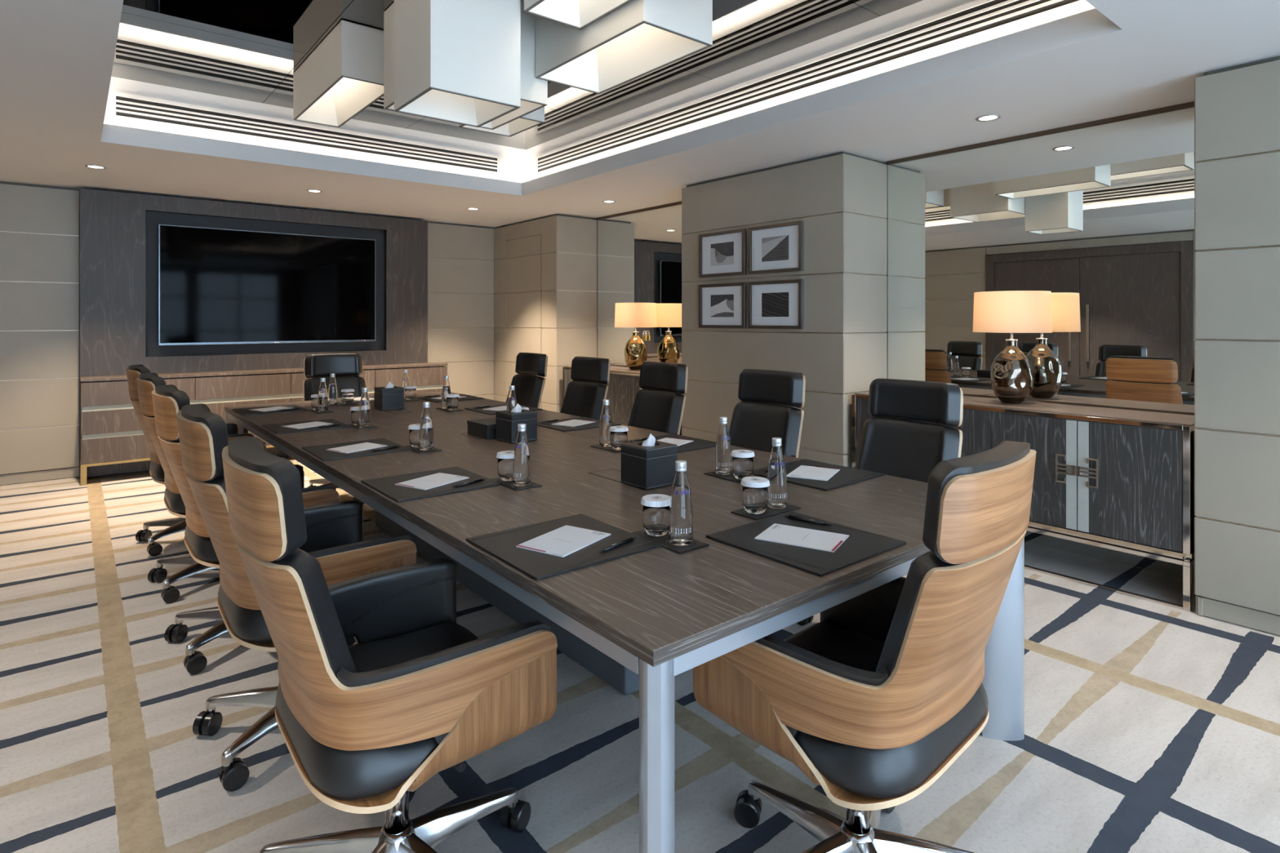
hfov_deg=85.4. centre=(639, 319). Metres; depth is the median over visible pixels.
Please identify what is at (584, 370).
cushion
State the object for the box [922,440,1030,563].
cushion
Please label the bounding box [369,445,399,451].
pen
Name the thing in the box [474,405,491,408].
pen
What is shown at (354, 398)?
notepad
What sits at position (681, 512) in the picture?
water bottle
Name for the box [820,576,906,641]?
cushion
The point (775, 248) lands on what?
print
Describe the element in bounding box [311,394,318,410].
drinking glass
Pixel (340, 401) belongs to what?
desk blotter
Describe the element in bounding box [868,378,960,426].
cushion
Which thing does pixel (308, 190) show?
recessed light
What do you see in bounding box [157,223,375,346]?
television
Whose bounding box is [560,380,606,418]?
cushion
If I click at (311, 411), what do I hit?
tray
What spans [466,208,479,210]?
recessed light
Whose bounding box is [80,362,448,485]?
media console
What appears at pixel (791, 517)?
pen
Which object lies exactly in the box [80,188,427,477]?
wall
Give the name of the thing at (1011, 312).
table lamp
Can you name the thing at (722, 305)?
print
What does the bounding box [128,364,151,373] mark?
cushion
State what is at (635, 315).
table lamp
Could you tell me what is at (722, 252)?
print
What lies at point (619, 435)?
drinking glass
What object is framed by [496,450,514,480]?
drinking glass
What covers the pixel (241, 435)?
armrest
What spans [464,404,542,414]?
desk pad
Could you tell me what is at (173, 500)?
seat cushion
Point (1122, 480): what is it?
sideboard
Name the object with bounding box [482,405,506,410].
notepad
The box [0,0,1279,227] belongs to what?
ceiling
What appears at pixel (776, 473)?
water bottle
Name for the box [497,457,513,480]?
glass bowl
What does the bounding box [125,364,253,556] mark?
office chair
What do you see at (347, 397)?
drinking glass
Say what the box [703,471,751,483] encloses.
tray
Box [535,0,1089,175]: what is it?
ceiling vent
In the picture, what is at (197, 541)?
seat cushion
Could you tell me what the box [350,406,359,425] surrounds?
drinking glass
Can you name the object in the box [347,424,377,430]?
tray
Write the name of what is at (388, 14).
pendant
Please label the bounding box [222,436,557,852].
office chair
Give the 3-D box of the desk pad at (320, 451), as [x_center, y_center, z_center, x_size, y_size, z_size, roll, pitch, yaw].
[-1.292,0.587,3.158,0.374,0.007,0.368,0,0,-39]
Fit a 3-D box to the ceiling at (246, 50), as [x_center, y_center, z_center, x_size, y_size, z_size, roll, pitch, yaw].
[-0.761,-1.610,3.061,6.500,0.060,9.900,0,0,-39]
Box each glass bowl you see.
[408,429,419,447]
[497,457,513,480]
[641,505,669,536]
[742,485,768,514]
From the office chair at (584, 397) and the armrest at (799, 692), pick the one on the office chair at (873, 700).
the armrest at (799, 692)
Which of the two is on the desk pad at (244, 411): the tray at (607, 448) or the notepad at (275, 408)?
the notepad at (275, 408)
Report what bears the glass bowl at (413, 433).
on the drinking glass at (414, 432)
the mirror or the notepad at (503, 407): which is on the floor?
the mirror
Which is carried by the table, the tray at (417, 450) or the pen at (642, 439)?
the tray at (417, 450)
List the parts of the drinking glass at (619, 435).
paper lid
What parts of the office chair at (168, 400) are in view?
leg, leg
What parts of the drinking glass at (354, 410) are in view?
paper lid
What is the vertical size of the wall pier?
2.480 m
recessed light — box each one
[84,164,106,168]
[306,189,322,192]
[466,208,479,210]
[602,200,615,203]
[975,114,1000,121]
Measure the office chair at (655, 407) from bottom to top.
1.080 m
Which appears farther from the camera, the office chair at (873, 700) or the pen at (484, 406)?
the pen at (484, 406)
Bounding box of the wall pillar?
[681,151,887,467]
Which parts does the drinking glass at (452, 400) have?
paper lid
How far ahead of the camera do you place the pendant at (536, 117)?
4.40 m
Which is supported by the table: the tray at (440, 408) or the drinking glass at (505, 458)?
the tray at (440, 408)
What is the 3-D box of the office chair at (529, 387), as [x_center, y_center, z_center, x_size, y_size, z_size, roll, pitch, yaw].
[-1.110,0.809,5.467,0.711,1.080,0.670,0,0,-39]
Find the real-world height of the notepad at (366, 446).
0.003 m
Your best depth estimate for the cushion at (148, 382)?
3.28 m
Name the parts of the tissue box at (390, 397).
box lid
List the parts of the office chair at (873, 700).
leg, leg, leg, leg, leg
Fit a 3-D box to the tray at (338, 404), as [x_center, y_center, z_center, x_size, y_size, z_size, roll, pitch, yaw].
[-2.081,0.588,4.816,0.206,0.005,0.104,0,0,-40]
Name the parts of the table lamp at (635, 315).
lamp shade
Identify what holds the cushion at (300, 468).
on the office chair at (168, 400)
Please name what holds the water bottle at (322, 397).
on the tray at (311, 411)
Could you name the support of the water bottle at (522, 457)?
on the tray at (509, 484)
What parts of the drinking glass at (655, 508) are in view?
paper lid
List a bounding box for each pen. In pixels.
[279,407,300,410]
[316,423,342,427]
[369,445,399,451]
[451,478,484,487]
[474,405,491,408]
[540,419,559,422]
[599,537,635,552]
[629,438,647,442]
[784,515,831,525]
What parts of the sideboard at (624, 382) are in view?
cabinet door, cabinet door, cabinet door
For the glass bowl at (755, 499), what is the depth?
2.08 m
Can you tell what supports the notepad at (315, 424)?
on the desk pad at (277, 428)
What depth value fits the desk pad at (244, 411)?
4.44 m
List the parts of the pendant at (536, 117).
lamp shade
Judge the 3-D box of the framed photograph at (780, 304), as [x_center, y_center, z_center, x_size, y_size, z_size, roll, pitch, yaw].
[0.982,-0.110,5.044,0.029,0.350,0.497,0,0,-39]
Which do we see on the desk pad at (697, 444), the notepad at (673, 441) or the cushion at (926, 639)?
the notepad at (673, 441)
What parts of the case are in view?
box lid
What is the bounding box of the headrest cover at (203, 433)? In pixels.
[180,403,228,480]
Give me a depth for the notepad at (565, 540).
1.82 m
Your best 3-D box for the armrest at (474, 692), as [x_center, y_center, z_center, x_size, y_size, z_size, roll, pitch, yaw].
[-0.393,0.776,1.460,0.456,0.198,0.055,0,0,-35]
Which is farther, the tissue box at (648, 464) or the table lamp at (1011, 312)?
the table lamp at (1011, 312)
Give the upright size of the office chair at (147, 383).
1.080 m
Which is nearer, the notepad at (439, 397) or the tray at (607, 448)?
the tray at (607, 448)
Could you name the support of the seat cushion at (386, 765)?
on the office chair at (417, 695)
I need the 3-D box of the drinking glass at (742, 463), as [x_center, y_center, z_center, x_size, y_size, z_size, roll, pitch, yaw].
[0.379,0.536,2.563,0.088,0.099,0.088,0,0,41]
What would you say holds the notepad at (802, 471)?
on the desk pad at (846, 476)
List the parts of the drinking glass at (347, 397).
paper lid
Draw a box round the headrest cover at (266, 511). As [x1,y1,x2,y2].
[227,436,306,560]
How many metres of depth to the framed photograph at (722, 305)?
5.44 m
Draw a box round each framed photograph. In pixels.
[698,228,746,277]
[698,282,746,328]
[747,220,804,274]
[747,279,804,328]
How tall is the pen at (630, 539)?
0.011 m
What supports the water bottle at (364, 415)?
on the tray at (357, 427)
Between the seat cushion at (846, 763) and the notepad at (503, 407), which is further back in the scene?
the notepad at (503, 407)
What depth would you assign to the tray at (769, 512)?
2.11 m
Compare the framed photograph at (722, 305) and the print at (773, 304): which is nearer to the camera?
the print at (773, 304)
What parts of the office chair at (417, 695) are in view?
leg, leg, leg, lever, leg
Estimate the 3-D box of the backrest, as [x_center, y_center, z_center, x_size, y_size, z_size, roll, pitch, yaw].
[-0.753,0.633,1.503,0.188,0.373,0.478,0,0,-38]
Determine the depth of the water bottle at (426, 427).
3.11 m
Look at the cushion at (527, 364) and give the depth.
5.62 m
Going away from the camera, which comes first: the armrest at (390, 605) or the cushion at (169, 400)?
the armrest at (390, 605)
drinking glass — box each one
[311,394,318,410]
[341,388,354,404]
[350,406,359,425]
[404,386,417,399]
[408,423,420,447]
[445,394,459,410]
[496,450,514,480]
[608,426,628,449]
[640,493,671,536]
[730,449,754,479]
[740,476,769,514]
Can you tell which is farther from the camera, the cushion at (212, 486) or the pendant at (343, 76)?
the pendant at (343, 76)
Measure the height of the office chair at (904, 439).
1.080 m
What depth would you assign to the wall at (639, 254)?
7.07 m
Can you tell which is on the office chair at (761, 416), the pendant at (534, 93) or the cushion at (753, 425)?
the cushion at (753, 425)
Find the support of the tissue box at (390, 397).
on the table
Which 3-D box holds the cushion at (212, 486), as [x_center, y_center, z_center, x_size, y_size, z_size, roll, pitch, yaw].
[-1.282,0.633,2.149,0.188,0.373,0.478,0,0,-38]
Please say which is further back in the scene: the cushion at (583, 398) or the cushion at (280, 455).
the cushion at (583, 398)
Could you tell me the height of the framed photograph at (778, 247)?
0.350 m
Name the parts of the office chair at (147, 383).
leg, leg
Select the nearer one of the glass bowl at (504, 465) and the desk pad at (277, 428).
the glass bowl at (504, 465)
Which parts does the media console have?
leg, drawer, drawer, drawer, rail, drawer, drawer, drawer, drawer, drawer, drawer, drawer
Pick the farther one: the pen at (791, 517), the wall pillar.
the wall pillar
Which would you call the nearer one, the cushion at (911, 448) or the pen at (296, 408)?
the cushion at (911, 448)
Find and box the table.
[224,391,1024,852]
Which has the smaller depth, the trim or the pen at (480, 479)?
the pen at (480, 479)
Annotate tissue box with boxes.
[373,382,404,410]
[495,403,537,443]
[621,433,677,489]
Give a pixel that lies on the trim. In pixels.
(677, 202)
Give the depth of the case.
3.47 m
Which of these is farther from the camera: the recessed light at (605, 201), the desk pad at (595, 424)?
the recessed light at (605, 201)
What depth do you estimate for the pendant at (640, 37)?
3.25 m
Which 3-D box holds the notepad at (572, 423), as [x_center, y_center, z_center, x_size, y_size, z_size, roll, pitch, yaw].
[-0.373,0.582,3.913,0.152,0.003,0.210,0,0,32]
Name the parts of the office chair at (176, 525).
leg, leg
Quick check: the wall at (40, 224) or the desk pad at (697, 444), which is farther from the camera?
the wall at (40, 224)
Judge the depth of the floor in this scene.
2.22 m
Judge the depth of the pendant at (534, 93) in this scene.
3.44 m
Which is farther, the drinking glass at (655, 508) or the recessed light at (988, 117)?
the recessed light at (988, 117)
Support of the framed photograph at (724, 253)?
attached to the wall pillar
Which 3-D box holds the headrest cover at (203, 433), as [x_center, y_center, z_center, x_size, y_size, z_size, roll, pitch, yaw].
[-1.331,0.362,2.110,0.105,0.186,0.434,0,0,-38]
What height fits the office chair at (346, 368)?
1.080 m
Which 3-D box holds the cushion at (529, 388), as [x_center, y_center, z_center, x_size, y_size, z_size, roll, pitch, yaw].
[-0.930,0.633,5.610,0.188,0.373,0.478,0,0,-39]
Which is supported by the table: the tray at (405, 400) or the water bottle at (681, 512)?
the tray at (405, 400)
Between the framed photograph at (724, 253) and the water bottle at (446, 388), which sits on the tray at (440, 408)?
the water bottle at (446, 388)
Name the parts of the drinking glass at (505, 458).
paper lid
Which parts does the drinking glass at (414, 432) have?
paper lid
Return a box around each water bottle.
[317,377,328,412]
[327,373,337,404]
[358,387,371,427]
[401,369,409,399]
[418,401,433,450]
[441,375,451,408]
[506,385,516,409]
[512,423,530,486]
[599,399,612,447]
[669,460,693,546]
[715,417,731,475]
[767,437,786,508]
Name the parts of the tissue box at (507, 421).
box lid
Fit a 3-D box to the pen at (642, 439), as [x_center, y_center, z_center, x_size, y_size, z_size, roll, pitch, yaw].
[-0.004,0.578,3.334,0.009,0.011,0.142,0,0,40]
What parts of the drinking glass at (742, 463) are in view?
paper lid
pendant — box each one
[293,19,383,127]
[383,1,394,111]
[394,0,520,127]
[458,106,544,137]
[479,0,547,129]
[524,0,632,30]
[535,0,712,93]
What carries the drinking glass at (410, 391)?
on the tray at (405, 400)
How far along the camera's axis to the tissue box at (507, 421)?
3.36 m
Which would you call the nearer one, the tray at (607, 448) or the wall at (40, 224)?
the tray at (607, 448)
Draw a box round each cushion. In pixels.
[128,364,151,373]
[138,372,165,416]
[149,461,164,481]
[155,384,190,440]
[164,487,185,513]
[184,525,218,561]
[201,475,226,497]
[217,584,272,642]
[226,422,237,435]
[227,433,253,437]
[274,454,286,458]
[275,622,479,799]
[293,464,302,488]
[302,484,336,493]
[304,353,362,378]
[304,375,365,400]
[506,373,544,407]
[515,352,546,377]
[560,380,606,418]
[570,356,608,384]
[627,389,684,434]
[639,361,686,394]
[728,401,801,456]
[737,368,803,408]
[782,621,988,798]
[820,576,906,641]
[855,417,959,482]
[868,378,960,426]
[875,551,965,679]
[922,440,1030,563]
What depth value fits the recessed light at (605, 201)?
6.59 m
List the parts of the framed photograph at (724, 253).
frame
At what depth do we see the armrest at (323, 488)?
2.85 m
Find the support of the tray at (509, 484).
on the table
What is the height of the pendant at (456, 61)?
0.678 m
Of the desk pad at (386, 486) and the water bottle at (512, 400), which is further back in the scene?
the water bottle at (512, 400)
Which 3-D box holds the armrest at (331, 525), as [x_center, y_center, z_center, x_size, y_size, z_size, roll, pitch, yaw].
[-1.239,0.776,2.509,0.456,0.198,0.055,0,0,-42]
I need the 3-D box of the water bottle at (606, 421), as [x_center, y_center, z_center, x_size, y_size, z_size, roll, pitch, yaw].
[-0.157,0.478,3.222,0.063,0.214,0.063,0,0,23]
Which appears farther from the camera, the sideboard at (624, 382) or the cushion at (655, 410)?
the sideboard at (624, 382)
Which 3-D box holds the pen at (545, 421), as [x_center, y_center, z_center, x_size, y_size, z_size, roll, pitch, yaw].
[-0.515,0.578,3.959,0.009,0.011,0.142,0,0,39]
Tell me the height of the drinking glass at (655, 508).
0.099 m
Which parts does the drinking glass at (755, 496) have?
paper lid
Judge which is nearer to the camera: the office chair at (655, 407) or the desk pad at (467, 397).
the office chair at (655, 407)
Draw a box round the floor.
[0,454,1279,852]
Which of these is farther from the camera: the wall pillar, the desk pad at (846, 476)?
the wall pillar
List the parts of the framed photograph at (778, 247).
frame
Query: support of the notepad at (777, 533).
on the desk pad at (860, 545)
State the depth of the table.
2.10 m
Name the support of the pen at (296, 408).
on the desk pad at (244, 411)
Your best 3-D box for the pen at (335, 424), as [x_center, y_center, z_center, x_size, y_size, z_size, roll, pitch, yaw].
[-1.696,0.578,3.786,0.009,0.011,0.142,0,0,39]
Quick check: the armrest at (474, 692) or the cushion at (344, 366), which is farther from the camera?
the cushion at (344, 366)
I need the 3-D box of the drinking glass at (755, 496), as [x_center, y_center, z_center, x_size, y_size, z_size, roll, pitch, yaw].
[0.351,0.536,2.113,0.088,0.099,0.088,0,0,-10]
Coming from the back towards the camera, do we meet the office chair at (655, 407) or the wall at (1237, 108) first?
the office chair at (655, 407)
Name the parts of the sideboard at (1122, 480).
cabinet door, cabinet door, cabinet door, fretwork handle, fretwork handle, cabinet door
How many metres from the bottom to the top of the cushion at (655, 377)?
0.186 m
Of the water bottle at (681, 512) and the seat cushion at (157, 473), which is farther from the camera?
the seat cushion at (157, 473)
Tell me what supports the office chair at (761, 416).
on the floor
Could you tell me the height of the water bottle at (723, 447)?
0.214 m
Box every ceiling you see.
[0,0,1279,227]
[111,0,923,149]
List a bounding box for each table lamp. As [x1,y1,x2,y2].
[614,302,656,369]
[973,290,1052,404]
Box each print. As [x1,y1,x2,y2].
[711,241,733,266]
[711,294,733,317]
[761,235,788,262]
[761,292,788,316]
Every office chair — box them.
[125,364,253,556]
[136,372,286,603]
[151,384,339,674]
[176,403,417,791]
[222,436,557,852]
[302,353,365,504]
[506,352,547,408]
[560,356,610,419]
[627,361,688,435]
[693,440,1035,852]
[728,368,805,457]
[796,378,963,625]
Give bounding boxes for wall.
[0,181,495,485]
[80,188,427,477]
[596,162,887,367]
[1194,56,1279,635]
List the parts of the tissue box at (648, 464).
box lid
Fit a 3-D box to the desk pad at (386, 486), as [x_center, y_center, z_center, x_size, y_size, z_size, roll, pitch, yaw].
[-0.755,0.587,2.501,0.374,0.007,0.368,0,0,-39]
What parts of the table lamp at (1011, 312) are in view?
lamp stem, lamp shade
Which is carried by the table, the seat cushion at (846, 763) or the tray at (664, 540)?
the tray at (664, 540)
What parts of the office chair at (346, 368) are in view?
leg, leg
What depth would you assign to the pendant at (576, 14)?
3.00 m
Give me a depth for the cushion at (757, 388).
3.69 m
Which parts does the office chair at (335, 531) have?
leg, leg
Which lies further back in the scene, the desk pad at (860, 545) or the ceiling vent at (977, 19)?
the ceiling vent at (977, 19)
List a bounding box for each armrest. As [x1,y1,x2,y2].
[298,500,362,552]
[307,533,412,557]
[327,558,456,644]
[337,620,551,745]
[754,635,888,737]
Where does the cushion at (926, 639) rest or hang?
on the office chair at (873, 700)
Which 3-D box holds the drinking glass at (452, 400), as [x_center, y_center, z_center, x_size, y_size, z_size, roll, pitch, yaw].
[-1.222,0.536,4.518,0.088,0.099,0.088,0,0,-20]
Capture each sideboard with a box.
[563,365,682,435]
[851,391,1195,611]
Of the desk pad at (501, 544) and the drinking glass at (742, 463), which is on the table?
the desk pad at (501, 544)
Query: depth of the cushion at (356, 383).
5.48 m
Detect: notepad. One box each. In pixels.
[248,406,293,411]
[281,421,333,429]
[326,442,387,453]
[353,396,373,400]
[395,472,469,489]
[432,395,465,399]
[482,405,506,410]
[515,524,610,557]
[551,419,595,426]
[656,437,693,445]
[755,523,848,552]
[786,465,839,480]
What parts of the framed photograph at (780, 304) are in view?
frame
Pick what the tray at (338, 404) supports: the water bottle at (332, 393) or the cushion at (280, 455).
the water bottle at (332, 393)
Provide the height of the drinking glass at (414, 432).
0.099 m
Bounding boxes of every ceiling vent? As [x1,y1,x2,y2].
[110,90,500,175]
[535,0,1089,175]
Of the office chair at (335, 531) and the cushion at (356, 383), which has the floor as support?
the office chair at (335, 531)
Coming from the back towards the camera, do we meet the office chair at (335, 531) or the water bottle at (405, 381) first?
the water bottle at (405, 381)
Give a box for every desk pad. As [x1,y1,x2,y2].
[232,404,307,415]
[261,418,351,434]
[302,438,411,461]
[360,466,502,502]
[416,394,484,402]
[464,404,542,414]
[466,513,661,580]
[537,417,621,431]
[626,433,715,453]
[706,511,906,577]
[752,458,884,490]
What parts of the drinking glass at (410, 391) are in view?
paper lid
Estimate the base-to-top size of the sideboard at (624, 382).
0.862 m
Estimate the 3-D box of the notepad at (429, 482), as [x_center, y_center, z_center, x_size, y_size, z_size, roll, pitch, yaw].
[-0.748,0.582,2.506,0.152,0.003,0.210,0,0,30]
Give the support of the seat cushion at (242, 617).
on the office chair at (335, 531)
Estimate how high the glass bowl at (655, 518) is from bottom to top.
0.088 m
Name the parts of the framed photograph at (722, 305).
frame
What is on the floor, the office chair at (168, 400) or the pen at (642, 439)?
the office chair at (168, 400)
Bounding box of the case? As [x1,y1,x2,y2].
[466,417,496,439]
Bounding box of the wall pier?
[493,213,596,412]
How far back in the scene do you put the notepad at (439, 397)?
5.16 m
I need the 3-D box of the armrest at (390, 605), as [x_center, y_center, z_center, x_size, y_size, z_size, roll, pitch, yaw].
[-0.710,0.776,1.863,0.456,0.198,0.055,0,0,-42]
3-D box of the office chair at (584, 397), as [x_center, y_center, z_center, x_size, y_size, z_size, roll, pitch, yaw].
[-0.584,0.809,4.825,0.711,1.080,0.670,0,0,-40]
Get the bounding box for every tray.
[307,409,333,413]
[328,403,357,406]
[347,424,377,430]
[403,445,442,453]
[404,399,420,401]
[435,407,463,412]
[491,477,542,490]
[590,444,621,453]
[631,529,709,554]
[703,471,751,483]
[730,503,800,520]
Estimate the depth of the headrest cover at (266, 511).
1.32 m
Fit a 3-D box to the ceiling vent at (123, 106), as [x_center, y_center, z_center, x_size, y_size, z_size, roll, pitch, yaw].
[-2.348,-1.395,5.382,2.801,0.180,0.006,0,0,-39]
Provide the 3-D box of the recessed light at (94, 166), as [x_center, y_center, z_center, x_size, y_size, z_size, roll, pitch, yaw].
[-4.013,-1.127,5.115,0.128,0.006,0.128,0,0,-39]

